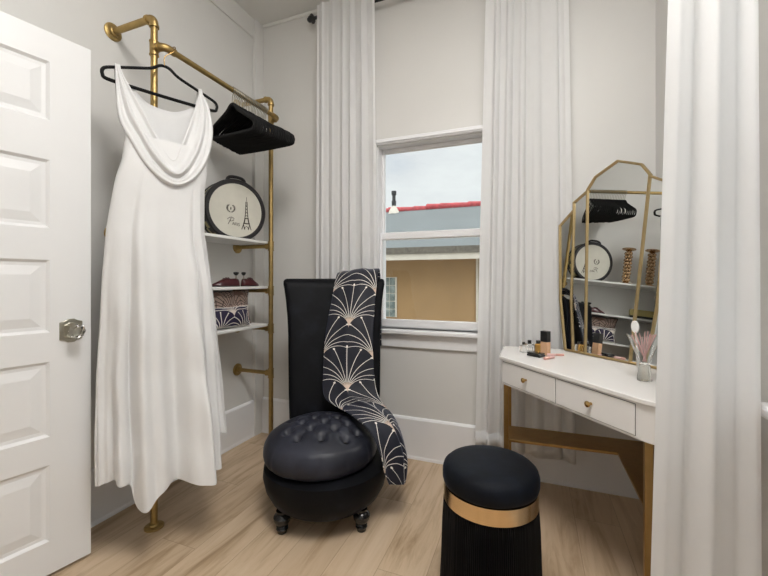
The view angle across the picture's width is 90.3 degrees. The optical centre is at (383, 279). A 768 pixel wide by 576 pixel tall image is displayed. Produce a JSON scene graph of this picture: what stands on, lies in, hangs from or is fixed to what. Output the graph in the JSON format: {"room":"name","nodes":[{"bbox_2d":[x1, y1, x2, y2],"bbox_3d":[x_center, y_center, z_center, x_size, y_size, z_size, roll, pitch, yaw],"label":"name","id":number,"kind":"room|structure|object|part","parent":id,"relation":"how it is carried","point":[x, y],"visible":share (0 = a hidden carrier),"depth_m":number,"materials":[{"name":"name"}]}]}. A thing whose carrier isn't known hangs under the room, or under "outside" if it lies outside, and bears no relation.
{"room":"dressing room","nodes":[
{"label":"dressing room","id":0,"kind":"room"},
{"bbox_2d":[0,0,252,468],"bbox_3d":[-1.675,-0.375,1.020,0.140,2.970,4.170,0,0,21],"label":"wall","id":1,"kind":"structure","parent":0,"point":[199,30],"depth_m":2.08,"materials":[{"name":"paint"}]},
{"bbox_2d":[0,11,90,575],"bbox_3d":[-1.363,0.086,1.201,0.112,2.023,0.765,0,0,32],"label":"door","id":2,"kind":"structure","parent":1,"relation":"in","point":[45,76],"depth_m":1.41,"materials":[{"name":"paint"}]},
{"bbox_3d":[-1.210,0.195,1.478,0.010,0.090,0.072,0,0,32],"label":"knob plate","id":3,"kind":"part","parent":2,"relation":"part of","materials":[{"name":"silver metal"}]},
{"bbox_3d":[-1.168,0.195,1.452,0.044,0.055,0.055,0,0,32],"label":"crystal knob","id":4,"kind":"part","parent":2,"relation":"part of","materials":[{"name":"white"}]},
{"bbox_2d":[91,400,254,527],"bbox_3d":[-1.600,0.982,0.991,0.020,0.256,3.890,0,0,21],"label":"baseboard","id":5,"kind":"structure","parent":1,"relation":"attached to","point":[108,499],"depth_m":1.87,"materials":[{"name":"paint"}]},
{"bbox_2d":[209,0,253,37],"bbox_3d":[-1.619,-1.792,0.950,0.014,0.135,3.800,0,0,21],"label":"trim","id":6,"kind":"structure","parent":1,"relation":"attached to","point":[234,11],"depth_m":2.57,"materials":[{"name":"paint"}]},
{"bbox_2d":[253,19,262,435],"bbox_3d":[-0.910,-0.375,2.761,0.026,2.970,0.090,0,0,21],"label":"trim","id":7,"kind":"structure","parent":1,"relation":"attached to","point":[258,27],"depth_m":2.75,"materials":[{"name":"paint"}]},
{"bbox_2d":[234,0,329,24],"bbox_3d":[-0.472,-1.910,0.553,2.720,0.100,4.170,0,0,21],"label":"ceiling","id":8,"kind":"structure","parent":0,"point":[263,11],"depth_m":2.62,"materials":[{"name":"paint"}]},
{"bbox_2d":[47,433,642,575],"bbox_3d":[-0.472,1.160,0.553,2.720,0.100,4.170,0,0,21],"label":"floor","id":9,"kind":"structure","parent":0,"point":[227,527],"depth_m":1.67,"materials":[{"name":"brown wood"}]},
{"bbox_2d":[104,14,278,532],"bbox_3d":[-0.979,-0.054,2.137,0.348,2.328,0.903,0,0,21],"label":"clothes rack","id":10,"kind":"object","parent":9,"relation":"on","point":[112,31],"visible":0.56,"depth_m":2.26,"materials":[{"name":"gold metal"}]},
{"bbox_3d":[-1.166,-1.178,1.768,0.246,0.029,0.029,0,0,21],"label":"wall arm","id":11,"kind":"part","parent":10,"relation":"part of","materials":[{"name":"gold metal"}]},
{"bbox_3d":[-1.033,-0.029,1.717,0.029,2.258,0.029,0,0,21],"label":"post","id":12,"kind":"part","parent":10,"relation":"part of","materials":[{"name":"gold metal"}]},
{"bbox_2d":[100,47,217,111],"bbox_3d":[-0.988,-0.938,1.715,0.470,0.256,0.050,0,0,-45],"label":"clothes hanger","id":13,"kind":"object","parent":10,"relation":"hanging from","point":[102,68],"visible":0.94,"depth_m":1.69,"materials":[{"name":"black fabric"}]},
{"bbox_2d":[94,63,226,512],"bbox_3d":[-0.911,-0.015,1.609,0.492,1.780,0.323,0,0,-33],"label":"gown","id":14,"kind":"object","parent":13,"relation":"hanging from","point":[160,419],"visible":1,"depth_m":1.56,"materials":[{"name":"white fabric"}]},
{"bbox_3d":[-0.832,-1.040,2.080,0.026,0.026,0.743,0,0,21],"label":"hanging rail","id":15,"kind":"part","parent":10,"relation":"part of","materials":[{"name":"gold metal"}]},
{"bbox_2d":[212,272,239,286],"bbox_3d":[-0.932,-0.005,2.247,0.056,0.088,0.171,0,0,43],"label":"shoe","id":16,"kind":"object","parent":10,"relation":"on","point":[225,282],"visible":0.96,"depth_m":2.24,"materials":[{"name":"red leather"}]},
{"bbox_2d":[213,289,250,322],"bbox_3d":[-0.980,0.171,2.301,0.115,0.227,0.463,0,0,25],"label":"storage box","id":17,"kind":"object","parent":10,"relation":"on","point":[222,299],"visible":0.27,"depth_m":2.32,"materials":[{"name":"fabric"}]},
{"bbox_2d":[215,305,250,328],"bbox_3d":[-0.918,0.219,2.224,0.095,0.129,0.332,0,0,30],"label":"storage box","id":18,"kind":"object","parent":10,"relation":"on","point":[237,316],"visible":0.67,"depth_m":2.22,"materials":[{"name":"fabric"}]},
{"bbox_2d":[213,86,254,138],"bbox_3d":[-0.847,-0.916,2.108,0.472,0.286,0.009,0,0,38],"label":"clothes hanger","id":19,"kind":"object","parent":10,"relation":"hanging from","point":[232,103],"visible":0.79,"depth_m":2.08,"materials":[{"name":"black plastic"}]},
{"bbox_3d":[-0.842,-0.884,2.104,0.474,0.182,0.009,9,5,38],"label":"hanger frame","id":20,"kind":"part","parent":19,"relation":"part of","materials":[{"name":"black fabric"}]},
{"bbox_2d":[204,175,264,238],"bbox_3d":[-0.929,-0.441,2.346,0.376,0.382,0.122,0,0,-45],"label":"case","id":21,"kind":"object","parent":10,"relation":"on","point":[233,207],"visible":0.93,"depth_m":2.29,"materials":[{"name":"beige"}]},
{"bbox_3d":[-0.897,-0.612,2.314,0.127,0.041,0.019,0,0,-45],"label":"handle","id":22,"kind":"part","parent":21,"relation":"part of","materials":[{"name":"black leather"}]},
{"bbox_2d":[242,197,250,229],"bbox_3d":[-0.846,-0.408,2.350,0.064,0.201,0.006,0,0,-45],"label":"print","id":23,"kind":"object","parent":21,"relation":"attached to","point":[246,197],"depth_m":2.35},
{"bbox_2d":[213,88,257,139],"bbox_3d":[-0.841,-0.917,2.118,0.472,0.285,0.009,0,0,38],"label":"clothes hanger","id":24,"kind":"object","parent":10,"relation":"hanging from","point":[231,107],"visible":0.52,"depth_m":2.11,"materials":[{"name":"black plastic"}]},
{"bbox_2d":[213,89,258,140],"bbox_3d":[-0.839,-0.916,2.131,0.472,0.287,0.009,0,0,37],"label":"clothes hanger","id":25,"kind":"object","parent":10,"relation":"hanging from","point":[237,89],"visible":0.48,"depth_m":2.12,"materials":[{"name":"black plastic"}]},
{"bbox_3d":[-0.833,-0.884,2.127,0.474,0.182,0.009,9,5,37],"label":"hanger frame","id":26,"kind":"part","parent":25,"relation":"part of","materials":[{"name":"black plastic"}]},
{"bbox_2d":[205,233,267,244],"bbox_3d":[-1.024,-0.242,2.150,0.252,0.017,0.855,0,0,21],"label":"shelf","id":27,"kind":"object","parent":10,"relation":"attached to","point":[209,237],"depth_m":2.30,"materials":[{"name":"laminate"}]},
{"bbox_2d":[213,90,260,140],"bbox_3d":[-0.835,-0.916,2.143,0.471,0.287,0.009,0,0,37],"label":"clothes hanger","id":28,"kind":"object","parent":10,"relation":"hanging from","point":[234,109],"visible":0.51,"depth_m":2.14,"materials":[{"name":"black plastic"}]},
{"bbox_2d":[215,91,262,141],"bbox_3d":[-0.829,-0.917,2.153,0.472,0.285,0.009,0,0,36],"label":"clothes hanger","id":29,"kind":"object","parent":10,"relation":"hanging from","point":[233,114],"visible":0.52,"depth_m":2.16,"materials":[{"name":"black plastic"}]},
{"bbox_2d":[212,286,267,289],"bbox_3d":[-1.024,0.048,2.150,0.252,0.017,0.855,0,0,21],"label":"shelf","id":30,"kind":"object","parent":10,"relation":"attached to","point":[241,287],"depth_m":2.29,"materials":[{"name":"laminate"}]},
{"bbox_2d":[216,92,265,143],"bbox_3d":[-0.820,-0.919,2.162,0.473,0.281,0.009,0,0,36],"label":"clothes hanger","id":31,"kind":"object","parent":10,"relation":"hanging from","point":[236,113],"visible":0.59,"depth_m":2.17,"materials":[{"name":"black plastic"}]},
{"bbox_2d":[217,323,268,334],"bbox_3d":[-1.024,0.293,2.150,0.252,0.017,0.855,0,0,21],"label":"shelf","id":32,"kind":"object","parent":10,"relation":"attached to","point":[265,326],"depth_m":2.30,"materials":[{"name":"laminate"}]},
{"bbox_2d":[219,94,268,144],"bbox_3d":[-0.810,-0.920,2.184,0.473,0.280,0.009,0,0,35],"label":"clothes hanger","id":33,"kind":"object","parent":10,"relation":"hanging from","point":[238,116],"visible":0.49,"depth_m":2.21,"materials":[{"name":"black plastic"}]},
{"bbox_2d":[222,96,272,145],"bbox_3d":[-0.801,-0.920,2.207,0.473,0.280,0.009,0,0,34],"label":"clothes hanger","id":34,"kind":"object","parent":10,"relation":"hanging from","point":[242,116],"visible":0.5,"depth_m":2.22,"materials":[{"name":"black plastic"}]},
{"bbox_2d":[230,93,265,141],"bbox_3d":[-0.822,-0.916,2.177,0.471,0.287,0.009,0,0,35],"label":"clothes hanger","id":35,"kind":"object","parent":10,"relation":"hanging from","point":[264,133],"visible":0.42,"depth_m":2.14,"materials":[{"name":"black plastic"}]},
{"bbox_3d":[-0.816,-0.884,2.173,0.474,0.182,0.009,9,5,35],"label":"hanger frame","id":36,"kind":"part","parent":35,"relation":"part of","materials":[{"name":"black fabric"}]},
{"bbox_2d":[223,97,275,146],"bbox_3d":[-0.792,-0.922,2.216,0.474,0.275,0.009,0,0,33],"label":"clothes hanger","id":37,"kind":"object","parent":10,"relation":"hanging from","point":[242,120],"visible":0.54,"depth_m":2.21,"materials":[{"name":"black plastic"}]},
{"bbox_2d":[229,95,269,143],"bbox_3d":[-0.812,-0.916,2.199,0.472,0.286,0.009,0,0,34],"label":"clothes hanger","id":38,"kind":"object","parent":10,"relation":"hanging from","point":[266,136],"visible":0.39,"depth_m":2.15,"materials":[{"name":"black plastic"}]},
{"bbox_3d":[-0.807,-0.884,2.195,0.474,0.182,0.009,8,5,34],"label":"hanger frame","id":39,"kind":"part","parent":38,"relation":"part of","materials":[{"name":"black fabric"}]},
{"bbox_2d":[241,272,258,285],"bbox_3d":[-0.835,-0.005,2.383,0.055,0.088,0.126,0,0,35],"label":"shoe","id":40,"kind":"object","parent":10,"relation":"on","point":[249,281],"visible":0.97,"depth_m":2.35,"materials":[{"name":"red leather"}]},
{"bbox_2d":[225,98,276,147],"bbox_3d":[-0.789,-0.921,2.228,0.473,0.277,0.009,0,0,32],"label":"clothes hanger","id":41,"kind":"object","parent":10,"relation":"hanging from","point":[274,136],"visible":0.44,"depth_m":2.22,"materials":[{"name":"black plastic"}]},
{"bbox_3d":[-0.786,-0.884,2.226,0.474,0.182,0.009,5,2,32],"label":"hanger frame","id":42,"kind":"part","parent":41,"relation":"part of","materials":[{"name":"black fabric"}]},
{"bbox_3d":[-0.869,-1.178,2.536,0.246,0.029,0.029,0,0,21],"label":"wall arm","id":43,"kind":"part","parent":10,"relation":"part of","materials":[{"name":"gold metal"}]},
{"bbox_2d":[227,99,278,148],"bbox_3d":[-0.782,-0.923,2.238,0.474,0.274,0.009,0,0,32],"label":"clothes hanger","id":44,"kind":"object","parent":10,"relation":"hanging from","point":[246,120],"visible":0.44,"depth_m":2.23,"materials":[{"name":"black plastic"}]},
{"bbox_2d":[230,100,281,148],"bbox_3d":[-0.776,-0.921,2.262,0.473,0.277,0.009,0,0,31],"label":"clothes hanger","id":45,"kind":"object","parent":10,"relation":"hanging from","point":[249,121],"visible":0.33,"depth_m":2.25,"materials":[{"name":"black plastic"}]},
{"bbox_3d":[-0.773,-0.884,2.260,0.474,0.182,0.009,4,2,31],"label":"hanger frame","id":46,"kind":"part","parent":45,"relation":"part of","materials":[{"name":"black plastic"}]},
{"bbox_2d":[229,101,283,149],"bbox_3d":[-0.768,-0.923,2.272,0.474,0.274,0.009,0,0,31],"label":"clothes hanger","id":47,"kind":"object","parent":10,"relation":"hanging from","point":[249,124],"visible":0.41,"depth_m":2.26,"materials":[{"name":"black plastic"}]},
{"bbox_3d":[-0.766,-0.884,2.270,0.474,0.182,0.009,3,2,31],"label":"hanger frame","id":48,"kind":"part","parent":47,"relation":"part of","materials":[{"name":"black fabric"}]},
{"bbox_2d":[231,102,285,151],"bbox_3d":[-0.757,-0.927,2.280,0.474,0.267,0.009,2,1,30],"label":"clothes hanger","id":49,"kind":"object","parent":10,"relation":"hanging from","point":[284,131],"visible":0.41,"depth_m":2.27,"materials":[{"name":"black plastic"}]},
{"bbox_2d":[238,100,278,146],"bbox_3d":[-0.784,-0.920,2.252,0.473,0.280,0.009,0,0,32],"label":"clothes hanger","id":50,"kind":"object","parent":10,"relation":"hanging from","point":[277,138],"visible":0.37,"depth_m":2.22,"materials":[{"name":"black plastic"}]},
{"bbox_3d":[-0.780,-0.884,2.250,0.474,0.182,0.009,6,3,32],"label":"hanger frame","id":51,"kind":"part","parent":50,"relation":"part of","materials":[{"name":"black fabric"}]},
{"bbox_2d":[234,103,286,151],"bbox_3d":[-0.753,-0.927,2.291,0.474,0.267,0.010,2,1,30],"label":"clothes hanger","id":52,"kind":"object","parent":10,"relation":"hanging from","point":[258,103],"visible":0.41,"depth_m":2.28,"materials":[{"name":"black plastic"}]},
{"bbox_3d":[-0.754,-0.884,2.292,0.474,0.182,0.009,2,1,30],"label":"hanger frame","id":53,"kind":"part","parent":52,"relation":"part of","materials":[{"name":"black plastic"}]},
{"bbox_2d":[235,105,289,152],"bbox_3d":[-0.749,-0.924,2.316,0.474,0.272,0.009,0,0,29],"label":"clothes hanger","id":54,"kind":"object","parent":10,"relation":"hanging from","point":[262,105],"visible":0.3,"depth_m":2.29,"materials":[{"name":"black plastic"}]},
{"bbox_3d":[-0.747,-0.884,2.315,0.474,0.182,0.009,3,1,29],"label":"hanger frame","id":55,"kind":"part","parent":54,"relation":"part of","materials":[{"name":"black fabric"}]},
{"bbox_2d":[236,106,291,153],"bbox_3d":[-0.739,-0.927,2.325,0.474,0.267,0.009,1,1,28],"label":"clothes hanger","id":56,"kind":"object","parent":10,"relation":"hanging from","point":[264,106],"visible":0.3,"depth_m":2.31,"materials":[{"name":"black plastic"}]},
{"bbox_2d":[239,104,288,151],"bbox_3d":[-0.753,-0.924,2.304,0.474,0.271,0.009,0,0,29],"label":"clothes hanger","id":57,"kind":"object","parent":10,"relation":"hanging from","point":[261,104],"visible":0.35,"depth_m":2.26,"materials":[{"name":"black plastic"}]},
{"bbox_3d":[-0.751,-0.884,2.304,0.474,0.182,0.009,2,1,29],"label":"hanger frame","id":58,"kind":"part","parent":57,"relation":"part of","materials":[{"name":"black fabric"}]},
{"bbox_2d":[239,108,294,154],"bbox_3d":[-0.730,-0.927,2.348,0.474,0.267,0.010,1,1,27],"label":"clothes hanger","id":59,"kind":"object","parent":10,"relation":"hanging from","point":[267,108],"visible":0.34,"depth_m":2.34,"materials":[{"name":"black plastic"}]},
{"bbox_3d":[-0.731,-0.884,2.348,0.474,0.182,0.009,1,1,27],"label":"hanger frame","id":60,"kind":"part","parent":59,"relation":"part of","materials":[{"name":"black plastic"}]},
{"bbox_2d":[242,107,292,153],"bbox_3d":[-0.739,-0.925,2.339,0.474,0.271,0.009,0,0,28],"label":"clothes hanger","id":61,"kind":"object","parent":10,"relation":"hanging from","point":[265,107],"visible":0.24,"depth_m":2.29,"materials":[{"name":"black plastic"}]},
{"bbox_3d":[-0.736,-0.029,2.484,0.029,2.258,0.029,0,0,21],"label":"post","id":62,"kind":"part","parent":10,"relation":"part of","materials":[{"name":"gold metal"}]},
{"bbox_2d":[263,279,385,534],"bbox_3d":[-0.280,0.551,1.949,0.600,1.118,0.793,0,0,-2],"label":"slipper chair","id":63,"kind":"object","parent":9,"relation":"on","point":[322,464],"visible":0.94,"depth_m":1.71,"materials":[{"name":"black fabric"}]},
{"bbox_3d":[-0.447,1.060,1.679,0.076,0.100,0.076,0,0,-2],"label":"leg","id":64,"kind":"part","parent":63,"relation":"part of","materials":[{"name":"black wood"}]},
{"bbox_2d":[263,411,375,481],"bbox_3d":[-0.304,0.757,1.845,0.535,0.182,0.536,0,0,-2],"label":"seat cushion","id":65,"kind":"object","parent":63,"relation":"on","point":[310,446],"depth_m":1.67,"materials":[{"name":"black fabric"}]},
{"bbox_3d":[-0.278,0.940,1.846,0.588,0.184,0.576,0,0,-2],"label":"seat","id":66,"kind":"part","parent":63,"relation":"part of","materials":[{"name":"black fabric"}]},
{"bbox_3d":[-0.287,0.451,2.187,0.584,0.918,0.308,0,0,-2],"label":"backrest","id":67,"kind":"part","parent":63,"relation":"part of","materials":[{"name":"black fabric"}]},
{"bbox_3d":[-0.100,1.060,1.693,0.076,0.100,0.076,0,0,-2],"label":"leg","id":68,"kind":"part","parent":63,"relation":"part of","materials":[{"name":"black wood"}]},
{"bbox_2d":[323,268,407,484],"bbox_3d":[-0.135,0.446,2.066,0.387,1.034,0.787,0,0,-14],"label":"throw blanket","id":69,"kind":"object","parent":63,"relation":"on","point":[348,366],"visible":0.97,"depth_m":2.04,"materials":[{"name":"black fabric"}]},
{"bbox_2d":[440,445,541,575],"bbox_3d":[0.352,0.852,1.271,0.337,0.508,0.338,0,0,15],"label":"stool","id":70,"kind":"object","parent":9,"relation":"on","point":[491,526],"visible":1,"depth_m":1.15,"materials":[{"name":"black fabric"}]},
{"bbox_2d":[443,445,539,508],"bbox_3d":[0.352,0.636,1.271,0.311,0.076,0.311,0,0,21],"label":"cushion","id":71,"kind":"object","parent":70,"relation":"on","point":[474,476],"depth_m":1.18,"materials":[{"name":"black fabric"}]},
{"bbox_2d":[499,346,656,575],"bbox_3d":[0.811,0.730,1.521,0.697,0.760,0.838,0,0,21],"label":"table","id":72,"kind":"object","parent":9,"relation":"on","point":[606,392],"visible":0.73,"depth_m":1.45,"materials":[{"name":"paint"}]},
{"bbox_3d":[0.568,0.794,1.775,0.021,0.632,0.021,0,0,21],"label":"leg","id":73,"kind":"part","parent":72,"relation":"part of","materials":[{"name":"wood"}]},
{"bbox_3d":[0.655,0.794,1.998,0.021,0.632,0.021,0,0,21],"label":"leg","id":74,"kind":"part","parent":72,"relation":"part of","materials":[{"name":"wood"}]},
{"bbox_2d":[520,342,527,352],"bbox_3d":[0.675,0.324,1.846,0.032,0.050,0.024,0,0,-7],"label":"perfume bottle","id":75,"kind":"object","parent":72,"relation":"on","point":[523,348],"visible":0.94,"depth_m":1.83,"materials":[{"name":"clear glass"}]},
{"bbox_3d":[0.600,0.421,1.603,0.007,0.094,0.318,0,0,-19],"label":"drawer","id":76,"kind":"part","parent":72,"relation":"part of","materials":[{"name":"paint"}]},
{"bbox_2d":[525,340,533,351],"bbox_3d":[0.716,0.322,1.878,0.034,0.054,0.024,0,0,-19],"label":"perfume bottle","id":77,"kind":"object","parent":72,"relation":"on","point":[530,344],"visible":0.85,"depth_m":1.87,"materials":[{"name":"clear glass"}]},
{"bbox_2d":[527,351,544,357],"bbox_3d":[0.697,0.341,1.752,0.045,0.017,0.066,0,0,-34],"label":"makeup compact","id":78,"kind":"object","parent":72,"relation":"on","point":[530,353],"visible":1,"depth_m":1.73,"materials":[{"name":"black plastic"}]},
{"bbox_2d":[534,340,540,351],"bbox_3d":[0.749,0.321,1.855,0.036,0.056,0.036,0,0,21],"label":"perfume bottle","id":79,"kind":"object","parent":72,"relation":"on","point":[537,346],"visible":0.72,"depth_m":1.84,"materials":[{"name":"gold glass"}]},
{"bbox_2d":[540,330,550,355],"bbox_3d":[0.754,0.293,1.783,0.027,0.111,0.037,0,0,-28],"label":"bottle","id":80,"kind":"object","parent":72,"relation":"on","point":[545,336],"visible":0.88,"depth_m":1.77,"materials":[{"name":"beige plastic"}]},
{"bbox_2d":[543,356,554,359],"bbox_3d":[0.729,0.343,1.685,0.066,0.013,0.013,0,0,-29],"label":"tube","id":81,"kind":"object","parent":72,"relation":"on","point":[547,357],"visible":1,"depth_m":1.68,"materials":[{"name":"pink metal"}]},
{"bbox_2d":[547,353,563,355],"bbox_3d":[0.789,0.344,1.759,0.075,0.011,0.011,0,0,6],"label":"tube","id":82,"kind":"object","parent":72,"relation":"on","point":[548,354],"visible":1,"depth_m":1.75,"materials":[{"name":"pink plastic"}]},
{"bbox_2d":[509,426,653,505],"bbox_3d":[0.812,0.752,1.514,0.640,0.012,0.750,0,0,21],"label":"shelf","id":83,"kind":"object","parent":72,"relation":"attached to","point":[630,452],"depth_m":1.73,"materials":[{"name":"brown wood"}]},
{"bbox_3d":[0.692,0.420,1.294,0.023,0.021,0.021,0,0,-19],"label":"knob","id":84,"kind":"part","parent":72,"relation":"part of","materials":[{"name":"gold metal"}]},
{"bbox_3d":[0.706,0.421,1.299,0.007,0.094,0.312,0,0,-19],"label":"drawer","id":85,"kind":"part","parent":72,"relation":"part of","materials":[{"name":"paint"}]},
{"bbox_2d":[558,160,661,368],"bbox_3d":[1.021,-0.094,1.702,0.102,0.891,0.606,0,0,-23],"label":"arched mirror","id":86,"kind":"object","parent":72,"relation":"on","point":[609,241],"visible":0.74,"depth_m":1.70,"materials":[{"name":"clear mirror"}]},
{"bbox_3d":[0.914,-0.002,1.915,0.074,0.701,0.130,0,0,-23],"label":"wing frame","id":87,"kind":"part","parent":86,"relation":"part of","materials":[{"name":"gold metal"}]},
{"bbox_2d":[561,213,573,349],"bbox_3d":[0.917,-0.003,1.914,0.062,0.692,0.125,0,0,-23],"label":"mirror glass","id":88,"kind":"object","parent":86,"relation":"attached to","point":[567,225],"depth_m":1.91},
{"bbox_3d":[0.946,-0.043,1.850,0.081,0.782,0.119,0,0,-23],"label":"wing frame","id":89,"kind":"part","parent":86,"relation":"part of","materials":[{"name":"gold metal"}]},
{"bbox_2d":[572,194,585,351],"bbox_3d":[0.949,-0.043,1.848,0.069,0.773,0.114,0,0,-23],"label":"mirror glass","id":90,"kind":"object","parent":86,"relation":"attached to","point":[579,205],"depth_m":1.85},
{"bbox_2d":[586,162,647,360],"bbox_3d":[1.017,-0.095,1.700,0.078,0.877,0.292,0,0,-23],"label":"mirror glass","id":91,"kind":"object","parent":86,"relation":"attached to","point":[617,196],"depth_m":1.68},
{"bbox_3d":[1.015,-0.096,1.700,0.090,0.888,0.302,0,0,-23],"label":"frame","id":92,"kind":"part","parent":86,"relation":"part of","materials":[{"name":"gold metal"}]},
{"bbox_3d":[1.076,-0.043,1.546,0.081,0.782,0.119,0,0,-23],"label":"wing frame","id":93,"kind":"part","parent":86,"relation":"part of","materials":[{"name":"gold metal"}]},
{"bbox_2d":[631,178,661,362],"bbox_3d":[1.077,-0.043,1.549,0.069,0.773,0.114,0,0,-23],"label":"mirror glass","id":94,"kind":"object","parent":86,"relation":"attached to","point":[645,265],"depth_m":1.56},
{"bbox_2d":[649,286,658,366],"bbox_3d":[1.102,-0.003,1.481,0.062,0.692,0.125,0,0,-23],"label":"mirror glass","id":95,"kind":"object","parent":86,"relation":"attached to","point":[653,290],"depth_m":1.51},
{"bbox_2d":[631,321,639,372],"bbox_3d":[0.927,0.248,1.402,0.018,0.196,0.044,0,0,1],"label":"makeup brush","id":96,"kind":"object","parent":72,"relation":"on","point":[635,327],"visible":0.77,"depth_m":1.40,"materials":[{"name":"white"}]},
{"bbox_3d":[0.924,0.269,1.395,0.009,0.154,0.030,0,0,9],"label":"handle stem","id":97,"kind":"part","parent":96,"relation":"part of","materials":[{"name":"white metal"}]},
{"bbox_2d":[626,333,657,381],"bbox_3d":[0.905,0.271,1.327,0.107,0.157,0.107,0,0,21],"label":"vase","id":98,"kind":"object","parent":72,"relation":"on","point":[645,348],"visible":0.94,"depth_m":1.31,"materials":[{"name":"clear glass"}]},
{"bbox_3d":[0.787,0.794,1.137,0.021,0.632,0.021,0,0,21],"label":"leg","id":99,"kind":"part","parent":72,"relation":"part of","materials":[{"name":"brown metal"}]},
{"bbox_2d":[263,0,655,441],"bbox_3d":[0.322,-0.375,2.406,2.580,2.970,0.140,0,0,21],"label":"wall","id":100,"kind":"structure","parent":0,"point":[429,54],"depth_m":2.34,"materials":[{"name":"paint"}]},
{"bbox_2d":[263,9,316,27],"bbox_3d":[0.241,-1.849,2.354,2.414,0.022,0.016,0,0,21],"label":"trim","id":101,"kind":"structure","parent":100,"relation":"attached to","point":[308,13],"depth_m":2.70,"materials":[{"name":"paint"}]},
{"bbox_2d":[307,0,383,23],"bbox_3d":[0.353,-1.743,2.267,1.854,0.083,0.099,0,0,21],"label":"curtain rod","id":102,"kind":"object","parent":100,"relation":"attached to","point":[311,18],"visible":0.22,"depth_m":2.55,"materials":[{"name":"black metal"}]},
{"bbox_2d":[316,0,376,278],"bbox_3d":[-0.247,-0.400,2.445,0.461,2.831,0.055,0,0,21],"label":"curtain","id":103,"kind":"object","parent":102,"relation":"hanging from","point":[346,221],"visible":0.54,"depth_m":2.44,"materials":[{"name":"white fabric"}]},
{"bbox_2d":[475,0,575,464],"bbox_3d":[0.751,-0.432,2.061,0.510,2.766,0.055,0,0,21],"label":"curtain","id":104,"kind":"object","parent":102,"relation":"hanging from","point":[526,174],"visible":0.85,"depth_m":2.06,"materials":[{"name":"white fabric"}]},
{"bbox_2d":[376,125,482,351],"bbox_3d":[0.303,-0.239,2.384,0.833,1.322,0.195,0,0,21],"label":"window","id":105,"kind":"structure","parent":100,"relation":"in","point":[427,338],"depth_m":2.38,"materials":[{"name":"paint"}]},
{"bbox_3d":[0.282,-0.295,2.331,0.773,1.210,0.030,0,0,21],"label":"casing","id":106,"kind":"part","parent":105,"relation":"part of","materials":[{"name":"paint"}]},
{"bbox_3d":[0.289,0.324,2.347,0.833,0.028,0.115,0,0,21],"label":"sill","id":107,"kind":"part","parent":105,"relation":"part of","materials":[{"name":"paint"}]},
{"bbox_3d":[0.302,-0.001,2.382,0.697,0.612,0.030,0,0,21],"label":"sash","id":108,"kind":"part","parent":105,"relation":"part of","materials":[{"name":"paint"}]},
{"bbox_3d":[0.316,-0.561,2.416,0.697,0.596,0.030,0,0,21],"label":"sash","id":109,"kind":"part","parent":105,"relation":"part of","materials":[{"name":"paint"}]},
{"bbox_2d":[262,397,638,498],"bbox_3d":[0.228,0.982,2.357,2.400,0.256,0.020,0,0,21],"label":"baseboard","id":110,"kind":"structure","parent":100,"relation":"attached to","point":[428,440],"depth_m":2.24,"materials":[{"name":"paint"}]},
{"bbox_2d":[626,333,657,364],"bbox_3d":[0.905,0.242,1.327,0.107,0.100,0.107,0,0,21],"label":"brushes","id":111,"kind":"object","parent":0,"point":[645,348],"depth_m":1.30,"materials":[{"name":"pink plastic"}]},
{"bbox_2d":[656,0,767,575],"bbox_3d":[0.706,-0.375,0.021,0.140,2.970,4.030,0,0,21],"label":"wall","id":112,"kind":"structure","parent":0,"point":[661,5],"depth_m":1.03,"materials":[{"name":"paint"}]},
{"bbox_2d":[761,402,767,419],"bbox_3d":[0.662,-0.239,-0.015,0.195,1.322,2.074,0,0,21],"label":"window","id":113,"kind":"structure","parent":112,"relation":"in","point":[764,405],"depth_m":0.93,"materials":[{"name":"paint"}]},
{"bbox_3d":[0.513,-1.743,-0.074,0.150,0.083,2.246,0,0,21],"label":"curtain rod","id":114,"kind":"object","parent":112,"relation":"attached to","visible":0},
{"bbox_2d":[651,0,761,575],"bbox_3d":[0.779,-0.380,0.928,0.277,2.871,0.047,0,0,-3],"label":"curtain","id":115,"kind":"object","parent":114,"relation":"hanging from","point":[707,513],"visible":1,"depth_m":0.92,"materials":[{"name":"white fabric"}]},
{"label":"outside","id":116,"kind":"structure","parent":0,"visible":0},
{"bbox_3d":[7.683,2.135,19.807,60.000,0.050,37.510,0,0,21],"label":"ground","id":117,"kind":"structure","parent":116,"visible":0},
{"bbox_2d":[386,191,480,321],"bbox_3d":[2.106,-0.135,9.577,13.000,4.490,7.220,0,0,21],"label":"house","id":118,"kind":"structure","parent":117,"relation":"on","point":[437,279],"depth_m":6.69,"materials":[{"name":"beige paint"}]}
]}

